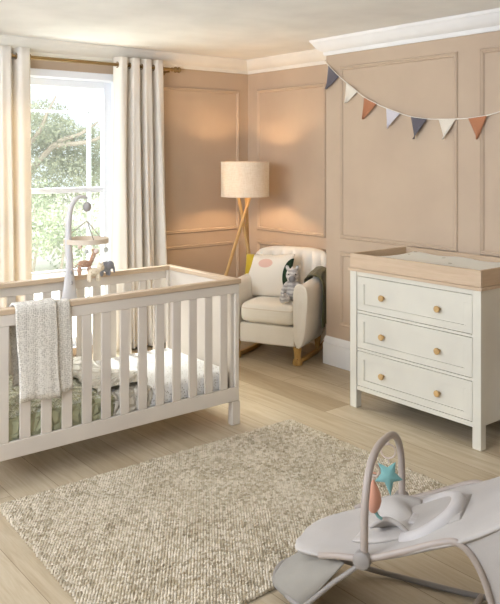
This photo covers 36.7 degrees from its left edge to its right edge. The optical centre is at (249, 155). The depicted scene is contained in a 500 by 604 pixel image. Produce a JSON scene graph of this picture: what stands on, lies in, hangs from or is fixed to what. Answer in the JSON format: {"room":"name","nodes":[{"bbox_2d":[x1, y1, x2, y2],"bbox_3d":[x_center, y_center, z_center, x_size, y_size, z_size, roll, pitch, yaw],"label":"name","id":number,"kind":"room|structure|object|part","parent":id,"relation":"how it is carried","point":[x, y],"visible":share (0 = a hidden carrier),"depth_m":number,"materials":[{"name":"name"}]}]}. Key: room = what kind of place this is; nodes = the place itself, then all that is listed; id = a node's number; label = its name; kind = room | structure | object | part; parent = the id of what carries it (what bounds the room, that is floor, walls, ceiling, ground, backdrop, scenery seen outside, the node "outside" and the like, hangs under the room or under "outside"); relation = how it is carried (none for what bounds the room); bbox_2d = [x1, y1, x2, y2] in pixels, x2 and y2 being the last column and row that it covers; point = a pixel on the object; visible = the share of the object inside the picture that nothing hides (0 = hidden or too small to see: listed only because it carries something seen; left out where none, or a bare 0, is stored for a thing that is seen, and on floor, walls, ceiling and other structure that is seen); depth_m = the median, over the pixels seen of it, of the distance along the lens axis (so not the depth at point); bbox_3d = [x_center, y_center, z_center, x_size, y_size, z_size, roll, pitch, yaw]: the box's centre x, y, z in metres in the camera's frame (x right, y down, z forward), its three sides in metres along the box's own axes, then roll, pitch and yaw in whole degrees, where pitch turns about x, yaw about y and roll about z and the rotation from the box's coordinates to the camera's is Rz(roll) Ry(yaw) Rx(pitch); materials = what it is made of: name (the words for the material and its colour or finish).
{"room":"children's room","nodes":[
{"label":"children's room","id":0,"kind":"room"},
{"bbox_2d":[30,56,247,355],"bbox_3d":[-2.932,0.338,4.565,7.588,2.385,0.164,0,0,-39],"label":"wall","id":1,"kind":"structure","parent":0,"point":[206,112],"depth_m":6.50,"materials":[{"name":"paint"}]},
{"bbox_2d":[30,68,112,347],"bbox_3d":[-1.586,0.442,5.654,1.350,2.174,0.185,0,0,-39],"label":"window","id":2,"kind":"structure","parent":1,"relation":"in","point":[38,77],"depth_m":5.98,"materials":[{"name":"white wood"}]},
{"bbox_3d":[-1.690,0.500,5.676,1.076,1.940,0.020,0,0,-39],"label":"sash","id":3,"kind":"part","parent":2,"relation":"part of","materials":[{"name":"white wood"}]},
{"bbox_3d":[-1.552,0.442,5.611,1.350,2.174,0.075,0,0,-39],"label":"trim","id":4,"kind":"part","parent":2,"relation":"part of","materials":[{"name":"white"}]},
{"bbox_2d":[12,54,180,75],"bbox_3d":[-1.484,-0.704,5.568,2.276,0.070,0.125,0,0,-39],"label":"curtain rod","id":5,"kind":"object","parent":1,"relation":"attached to","point":[175,69],"visible":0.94,"depth_m":5.71,"materials":[{"name":"gold metal"}]},
{"bbox_2d":[0,45,31,307],"bbox_3d":[-1.895,0.367,5.182,0.854,2.285,0.150,0,0,-39],"label":"curtain","id":6,"kind":"object","parent":5,"relation":"hanging from","point":[15,89],"visible":0.76,"depth_m":5.34,"materials":[{"name":"beige fabric"}]},
{"bbox_2d":[111,56,166,350],"bbox_3d":[-0.868,0.367,6.011,0.526,2.285,0.146,0,0,-39],"label":"curtain","id":7,"kind":"object","parent":5,"relation":"hanging from","point":[138,237],"visible":0.79,"depth_m":5.95,"materials":[{"name":"beige fabric"}]},
{"bbox_2d":[0,35,325,73],"bbox_3d":[-2.502,-0.797,3.954,7.488,0.114,1.355,0,0,-39],"label":"trim","id":8,"kind":"structure","parent":1,"relation":"attached to","point":[38,47],"depth_m":6.12,"materials":[{"name":"beige paint"}]},
{"bbox_3d":[-0.508,0.036,6.431,1.064,1.243,0.014,0,0,-39],"label":"panel moulding","id":9,"kind":"part","parent":1,"relation":"part of","materials":[{"name":"paint"}]},
{"bbox_3d":[-0.508,1.004,6.431,1.064,0.492,0.014,0,0,-39],"label":"panel moulding","id":10,"kind":"part","parent":1,"relation":"part of","materials":[{"name":"paint"}]},
{"bbox_2d":[0,339,499,603],"bbox_3d":[-0.569,1.555,1.646,7.588,0.050,7.675,0,0,-39],"label":"floor","id":11,"kind":"structure","parent":0,"point":[315,394],"depth_m":3.91,"materials":[{"name":"brown wood"}]},
{"bbox_2d":[0,264,240,461],"bbox_3d":[-0.864,1.115,4.111,1.502,0.830,0.735,0,0,-39],"label":"crib","id":12,"kind":"object","parent":11,"relation":"on","point":[202,307],"visible":0.82,"depth_m":4.04,"materials":[{"name":"white wood"}]},
{"bbox_2d":[9,298,72,402],"bbox_3d":[-0.987,0.913,3.572,0.285,0.466,0.100,0,0,-39],"label":"knitted blanket","id":13,"kind":"object","parent":12,"relation":"hanging from","point":[41,345],"visible":0.98,"depth_m":3.53,"materials":[{"name":"white fabric"}]},
{"bbox_3d":[-1.088,0.754,4.382,1.484,0.052,0.019,0,0,-39],"label":"rail","id":14,"kind":"part","parent":12,"relation":"part of","materials":[{"name":"paint"}]},
{"bbox_2d":[62,195,108,298],"bbox_3d":[-0.957,0.548,4.410,0.265,0.644,0.261,0,0,3],"label":"mobile","id":15,"kind":"object","parent":12,"relation":"attached to","point":[69,289],"visible":1,"depth_m":4.33,"materials":[{"name":"white plastic"}]},
{"bbox_3d":[-1.008,0.404,4.373,0.142,0.354,0.044,0,0,-39],"label":"arm","id":16,"kind":"part","parent":15,"relation":"part of","materials":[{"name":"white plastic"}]},
{"bbox_3d":[-0.939,0.406,4.397,0.219,0.162,0.203,0,0,-39],"label":"hanging cord","id":17,"kind":"part","parent":15,"relation":"part of","materials":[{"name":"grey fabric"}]},
{"bbox_2d":[74,247,98,275],"bbox_3d":[-0.944,0.599,4.348,0.154,0.181,0.035,0,0,-39],"label":"toy","id":18,"kind":"object","parent":15,"relation":"hanging from","point":[87,264],"visible":0.88,"depth_m":4.33,"materials":[{"name":"beige fabric"}]},
{"bbox_2d":[87,262,103,282],"bbox_3d":[-0.883,0.615,4.319,0.099,0.213,0.042,0,0,-39],"label":"toy","id":19,"kind":"object","parent":15,"relation":"hanging from","point":[93,271],"visible":1,"depth_m":4.31,"materials":[{"name":"beige fabric"}]},
{"bbox_2d":[100,244,114,276],"bbox_3d":[-0.841,0.606,4.426,0.104,0.196,0.054,0,0,-39],"label":"toy","id":20,"kind":"object","parent":15,"relation":"hanging from","point":[108,265],"visible":0.79,"depth_m":4.42,"materials":[{"name":"grey fabric"}]},
{"bbox_3d":[-1.080,0.714,4.378,1.502,0.027,0.048,0,0,-39],"label":"rail","id":21,"kind":"part","parent":12,"relation":"part of","materials":[{"name":"brown wood"}]},
{"bbox_3d":[-0.645,0.754,3.835,1.484,0.052,0.019,0,0,-39],"label":"rail","id":22,"kind":"part","parent":12,"relation":"part of","materials":[{"name":"paint"}]},
{"bbox_3d":[-0.645,1.353,3.835,1.484,0.078,0.019,0,0,-39],"label":"rail","id":23,"kind":"part","parent":12,"relation":"part of","materials":[{"name":"paint"}]},
{"bbox_3d":[-0.648,0.714,3.844,1.502,0.027,0.048,0,0,-39],"label":"rail","id":24,"kind":"part","parent":12,"relation":"part of","materials":[{"name":"brown wood"}]},
{"bbox_2d":[96,348,218,406],"bbox_3d":[-0.864,1.271,4.109,1.412,0.118,0.665,0,0,-39],"label":"mattress","id":25,"kind":"object","parent":12,"relation":"in","point":[133,358],"visible":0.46,"depth_m":4.24,"materials":[{"name":"white fabric"}]},
{"bbox_2d":[9,356,152,440],"bbox_3d":[-1.066,1.229,3.948,0.902,0.178,0.680,0,0,-39],"label":"quilt","id":26,"kind":"object","parent":25,"relation":"on","point":[77,361],"visible":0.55,"depth_m":3.79,"materials":[{"name":"green fabric"}]},
{"bbox_3d":[-0.515,1.129,4.827,0.055,0.802,0.040,0,0,-39],"label":"leg","id":27,"kind":"part","parent":12,"relation":"part of","materials":[{"name":"paint"}]},
{"bbox_3d":[-0.303,1.054,4.565,0.018,0.652,0.633,0,0,-39],"label":"panel","id":28,"kind":"part","parent":12,"relation":"part of","materials":[{"name":"paint"}]},
{"bbox_3d":[-0.298,0.714,4.569,0.044,0.027,0.637,0,0,-39],"label":"rail","id":29,"kind":"part","parent":12,"relation":"part of","materials":[{"name":"brown wood"}]},
{"bbox_3d":[-0.090,1.129,4.303,0.055,0.802,0.040,0,0,-39],"label":"leg","id":30,"kind":"part","parent":12,"relation":"part of","materials":[{"name":"paint"}]},
{"bbox_2d":[0,419,447,603],"bbox_3d":[-0.067,1.519,3.299,1.786,0.021,1.260,0,0,-39],"label":"rug","id":31,"kind":"object","parent":11,"relation":"on","point":[209,523],"visible":0.88,"depth_m":3.18,"materials":[{"name":"fabric"}]},
{"bbox_2d":[221,162,268,275],"bbox_3d":[-0.063,0.791,6.216,0.501,1.486,0.406,0,0,-39],"label":"floor lamp","id":32,"kind":"object","parent":11,"relation":"on","point":[247,180],"visible":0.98,"depth_m":6.08,"materials":[{"name":"fabric"}]},
{"bbox_3d":[-0.177,0.911,6.226,0.336,1.245,0.247,0,0,-39],"label":"leg","id":33,"kind":"part","parent":32,"relation":"part of","materials":[{"name":"brown wood"}]},
{"bbox_3d":[0.009,0.911,6.290,0.276,1.242,0.072,0,0,-39],"label":"leg","id":34,"kind":"part","parent":32,"relation":"part of","materials":[{"name":"brown wood"}]},
{"bbox_3d":[-0.041,0.192,6.233,0.400,0.283,0.400,0,0,-39],"label":"lamp shade","id":35,"kind":"part","parent":32,"relation":"part of","materials":[{"name":"fabric"}]},
{"bbox_3d":[-0.015,0.911,6.376,0.026,1.243,0.300,0,0,7],"label":"leg","id":36,"kind":"part","parent":32,"relation":"part of","materials":[{"name":"brown wood"}]},
{"bbox_2d":[238,246,325,365],"bbox_3d":[0.244,1.132,5.861,0.677,0.794,0.628,0,0,26],"label":"armchair","id":37,"kind":"object","parent":11,"relation":"on","point":[296,323],"visible":0.65,"depth_m":5.63,"materials":[{"name":"beige fabric"}]},
{"bbox_3d":[-0.034,1.155,5.929,0.120,0.500,0.492,0,0,26],"label":"armrest","id":38,"kind":"part","parent":37,"relation":"part of","materials":[{"name":"beige fabric"}]},
{"bbox_2d":[241,296,292,324],"bbox_3d":[0.218,1.172,5.807,0.441,0.170,0.490,0,0,26],"label":"seat cushion","id":39,"kind":"object","parent":37,"relation":"on","point":[255,310],"depth_m":5.61,"materials":[{"name":"beige fabric"}]},
{"bbox_3d":[0.229,1.331,5.829,0.456,0.147,0.482,0,0,26],"label":"seat","id":40,"kind":"part","parent":37,"relation":"part of","materials":[{"name":"beige fabric"}]},
{"bbox_2d":[245,253,294,296],"bbox_3d":[0.139,0.938,5.913,0.465,0.354,0.177,0,0,32],"label":"cushion","id":41,"kind":"object","parent":37,"relation":"on","point":[267,273],"visible":0.8,"depth_m":5.85,"materials":[{"name":"white fabric"}]},
{"bbox_2d":[280,265,299,302],"bbox_3d":[0.317,0.961,5.644,0.186,0.267,0.195,0,0,4],"label":"plush","id":42,"kind":"object","parent":37,"relation":"on","point":[292,275],"visible":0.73,"depth_m":5.66,"materials":[{"name":"grey fabric"}]},
{"bbox_3d":[0.329,0.983,6.035,0.646,0.495,0.241,0,0,26],"label":"backrest","id":43,"kind":"part","parent":37,"relation":"part of","materials":[{"name":"beige fabric"}]},
{"bbox_3d":[0.347,1.463,5.503,0.076,0.126,0.072,0,0,26],"label":"leg","id":44,"kind":"part","parent":37,"relation":"part of","materials":[{"name":"brown wood"}]},
{"bbox_3d":[0.470,1.155,5.684,0.120,0.500,0.492,0,0,26],"label":"armrest","id":45,"kind":"part","parent":37,"relation":"part of","materials":[{"name":"beige fabric"}]},
{"bbox_2d":[304,266,325,327],"bbox_3d":[0.516,1.082,5.766,0.175,0.457,0.185,0,0,26],"label":"throw","id":46,"kind":"object","parent":37,"relation":"on","point":[319,271],"visible":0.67,"depth_m":5.70,"materials":[{"name":"fabric"}]},
{"bbox_3d":[0.528,1.445,5.885,0.055,0.130,0.052,0,0,26],"label":"leg","id":47,"kind":"part","parent":37,"relation":"part of","materials":[{"name":"brown wood"}]},
{"bbox_2d":[272,431,499,603],"bbox_3d":[0.524,1.230,2.478,0.960,0.597,0.496,0,0,26],"label":"baby bouncer","id":48,"kind":"object","parent":11,"relation":"on","point":[465,515],"visible":0.99,"depth_m":2.42},
{"bbox_3d":[0.243,1.380,2.616,0.318,0.201,0.403,0,0,26],"label":"panel","id":49,"kind":"part","parent":48,"relation":"part of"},
{"bbox_3d":[0.263,1.362,2.391,0.247,0.246,0.018,0,0,40],"label":"leg","id":50,"kind":"part","parent":48,"relation":"part of","materials":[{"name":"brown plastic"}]},
{"bbox_2d":[369,463,382,519],"bbox_3d":[0.393,1.065,2.400,0.052,0.186,0.052,0,0,-17],"label":"toy","id":51,"kind":"object","parent":48,"relation":"hanging from","point":[375,500],"visible":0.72,"depth_m":2.38,"materials":[{"name":"orange fabric"}]},
{"bbox_2d":[372,441,401,495],"bbox_3d":[0.463,1.060,2.557,0.111,0.186,0.032,0,0,12],"label":"toy","id":52,"kind":"object","parent":48,"relation":"hanging from","point":[388,475],"visible":0.84,"depth_m":2.55,"materials":[{"name":"teal fabric"}]},
{"bbox_3d":[0.471,1.306,2.265,0.597,0.381,0.049,0,0,30],"label":"seat frame","id":53,"kind":"part","parent":48,"relation":"part of","materials":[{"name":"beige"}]},
{"bbox_3d":[0.660,1.306,2.650,0.597,0.381,0.049,0,0,22],"label":"seat frame","id":54,"kind":"part","parent":48,"relation":"part of","materials":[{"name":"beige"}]},
{"bbox_2d":[348,267,499,450],"bbox_3d":[1.102,1.107,4.417,0.553,0.847,0.943,0,0,-39],"label":"dresser","id":55,"kind":"object","parent":11,"relation":"on","point":[430,346],"visible":0.98,"depth_m":4.17,"materials":[{"name":"paint"}]},
{"bbox_3d":[0.647,1.115,4.612,0.045,0.829,0.052,0,0,-39],"label":"leg","id":56,"kind":"part","parent":55,"relation":"part of","materials":[{"name":"paint"}]},
{"bbox_3d":[0.770,0.835,4.414,0.033,0.037,0.037,0,0,-39],"label":"knob","id":57,"kind":"part","parent":55,"relation":"part of","materials":[{"name":"brown wood"}]},
{"bbox_3d":[0.770,1.064,4.414,0.033,0.037,0.037,0,0,-39],"label":"knob","id":58,"kind":"part","parent":55,"relation":"part of","materials":[{"name":"brown wood"}]},
{"bbox_3d":[0.770,1.295,4.414,0.033,0.037,0.037,0,0,-39],"label":"knob","id":59,"kind":"part","parent":55,"relation":"part of","materials":[{"name":"brown wood"}]},
{"bbox_3d":[0.918,1.060,4.269,0.026,0.719,0.819,0,0,-39],"label":"rail","id":60,"kind":"part","parent":55,"relation":"part of","materials":[{"name":"paint"}]},
{"bbox_3d":[0.916,0.832,4.268,0.020,0.203,0.815,0,0,-39],"label":"drawer","id":61,"kind":"part","parent":55,"relation":"part of","materials":[{"name":"paint"}]},
{"bbox_3d":[0.916,1.058,4.268,0.020,0.208,0.815,0,0,-39],"label":"drawer","id":62,"kind":"part","parent":55,"relation":"part of","materials":[{"name":"paint"}]},
{"bbox_3d":[0.916,1.287,4.268,0.020,0.208,0.815,0,0,-39],"label":"drawer","id":63,"kind":"part","parent":55,"relation":"part of","materials":[{"name":"paint"}]},
{"bbox_2d":[350,246,499,287],"bbox_3d":[1.110,0.638,4.422,0.528,0.088,0.925,0,0,-39],"label":"tray","id":64,"kind":"object","parent":55,"relation":"on","point":[371,260],"visible":0.84,"depth_m":4.28,"materials":[{"name":"brown wood"}]},
{"bbox_3d":[1.021,0.835,4.105,0.033,0.037,0.037,0,0,-39],"label":"knob","id":65,"kind":"part","parent":55,"relation":"part of","materials":[{"name":"brown wood"}]},
{"bbox_3d":[1.021,1.064,4.105,0.033,0.037,0.037,0,0,-39],"label":"knob","id":66,"kind":"part","parent":55,"relation":"part of","materials":[{"name":"brown wood"}]},
{"bbox_3d":[1.021,1.295,4.105,0.033,0.037,0.037,0,0,-39],"label":"knob","id":67,"kind":"part","parent":55,"relation":"part of","materials":[{"name":"brown wood"}]},
{"bbox_2d":[380,251,499,269],"bbox_3d":[1.122,0.642,4.407,0.490,0.072,0.840,0,0,-39],"label":"mat","id":68,"kind":"object","parent":55,"relation":"on","point":[461,262],"visible":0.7,"depth_m":4.42,"materials":[{"name":"white fabric"}]},
{"bbox_3d":[1.197,1.115,3.934,0.045,0.829,0.052,0,0,-39],"label":"leg","id":69,"kind":"part","parent":55,"relation":"part of","materials":[{"name":"paint"}]},
{"bbox_3d":[1.388,1.056,4.077,0.430,0.709,0.018,0,0,-39],"label":"panel","id":70,"kind":"part","parent":55,"relation":"part of","materials":[{"name":"paint"}]},
{"bbox_2d":[0,0,499,59],"bbox_3d":[-0.569,-0.895,1.646,7.588,0.080,7.675,0,0,-39],"label":"ceiling","id":71,"kind":"structure","parent":0,"point":[233,29],"depth_m":4.79,"materials":[{"name":"paint"}]},
{"bbox_2d":[248,64,325,253],"bbox_3d":[0.442,0.338,6.337,0.114,2.385,1.355,0,0,-39],"label":"wall","id":72,"kind":"structure","parent":0,"point":[287,107],"depth_m":6.39,"materials":[{"name":"paint"}]},
{"bbox_3d":[0.334,1.002,6.391,0.014,0.495,0.866,0,0,-39],"label":"panel moulding","id":73,"kind":"part","parent":72,"relation":"part of","materials":[{"name":"paint"}]},
{"bbox_2d":[326,31,499,340],"bbox_3d":[2.674,0.338,3.304,0.462,2.385,6.170,0,0,-39],"label":"wall","id":74,"kind":"structure","parent":0,"point":[386,188],"depth_m":4.96,"materials":[{"name":"paint"}]},
{"bbox_2d":[310,324,349,370],"bbox_3d":[2.207,1.427,3.797,0.366,0.204,7.525,0,0,-39],"label":"baseboard","id":75,"kind":"structure","parent":74,"relation":"attached to","point":[336,351],"depth_m":5.47,"materials":[{"name":"white paint"}]},
{"bbox_3d":[0.965,0.961,5.058,0.014,0.538,1.013,0,0,-39],"label":"panel moulding","id":76,"kind":"part","parent":74,"relation":"part of","materials":[{"name":"paint"}]},
{"bbox_3d":[0.965,-0.025,5.058,0.014,1.246,1.013,0,0,-39],"label":"panel moulding","id":77,"kind":"part","parent":74,"relation":"part of","materials":[{"name":"paint"}]},
{"bbox_2d":[309,8,499,55],"bbox_3d":[2.576,-0.797,3.283,0.438,0.114,6.261,0,0,-39],"label":"trim","id":78,"kind":"structure","parent":74,"relation":"attached to","point":[484,21],"depth_m":4.87,"materials":[{"name":"white paint"}]},
{"bbox_2d":[324,60,499,138],"bbox_3d":[1.214,-0.404,4.727,0.041,0.608,2.123,0,0,-39],"label":"bunting","id":79,"kind":"object","parent":74,"relation":"attached to","point":[477,122],"visible":1,"depth_m":5.02,"materials":[{"name":"multicoloured fabric"}]},
{"bbox_3d":[1.701,-0.025,4.149,0.014,1.246,1.009,0,0,-39],"label":"panel moulding","id":80,"kind":"part","parent":74,"relation":"part of","materials":[{"name":"paint"}]},
{"label":"outside","id":81,"kind":"structure","parent":0,"visible":0},
{"bbox_2d":[32,187,100,335],"bbox_3d":[-10.425,1.630,20.822,22.000,0.100,34.515,0,0,-39],"label":"ground","id":82,"kind":"structure","parent":81,"point":[42,265],"depth_m":11.84,"materials":[{"name":"white"}]},
{"bbox_2d":[31,96,100,214],"bbox_3d":[-3.652,0.118,12.399,3.992,2.941,1.992,0,0,-39],"label":"tree","id":83,"kind":"object","parent":82,"relation":"on","point":[59,137],"visible":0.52,"depth_m":12.59,"materials":[{"name":"green plant"}]},
{"bbox_2d":[31,179,100,272],"bbox_3d":[-2.502,0.980,10.384,4.071,1.470,1.445,0,0,-39],"label":"hedge","id":84,"kind":"object","parent":82,"relation":"on","point":[40,212],"visible":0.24,"depth_m":10.25,"materials":[{"name":"green plant"}]},
{"bbox_3d":[-2.569,1.106,10.372,3.370,0.954,0.085,0,0,-39],"label":"stem","id":85,"kind":"part","parent":84,"relation":"part of","materials":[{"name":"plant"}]}
]}

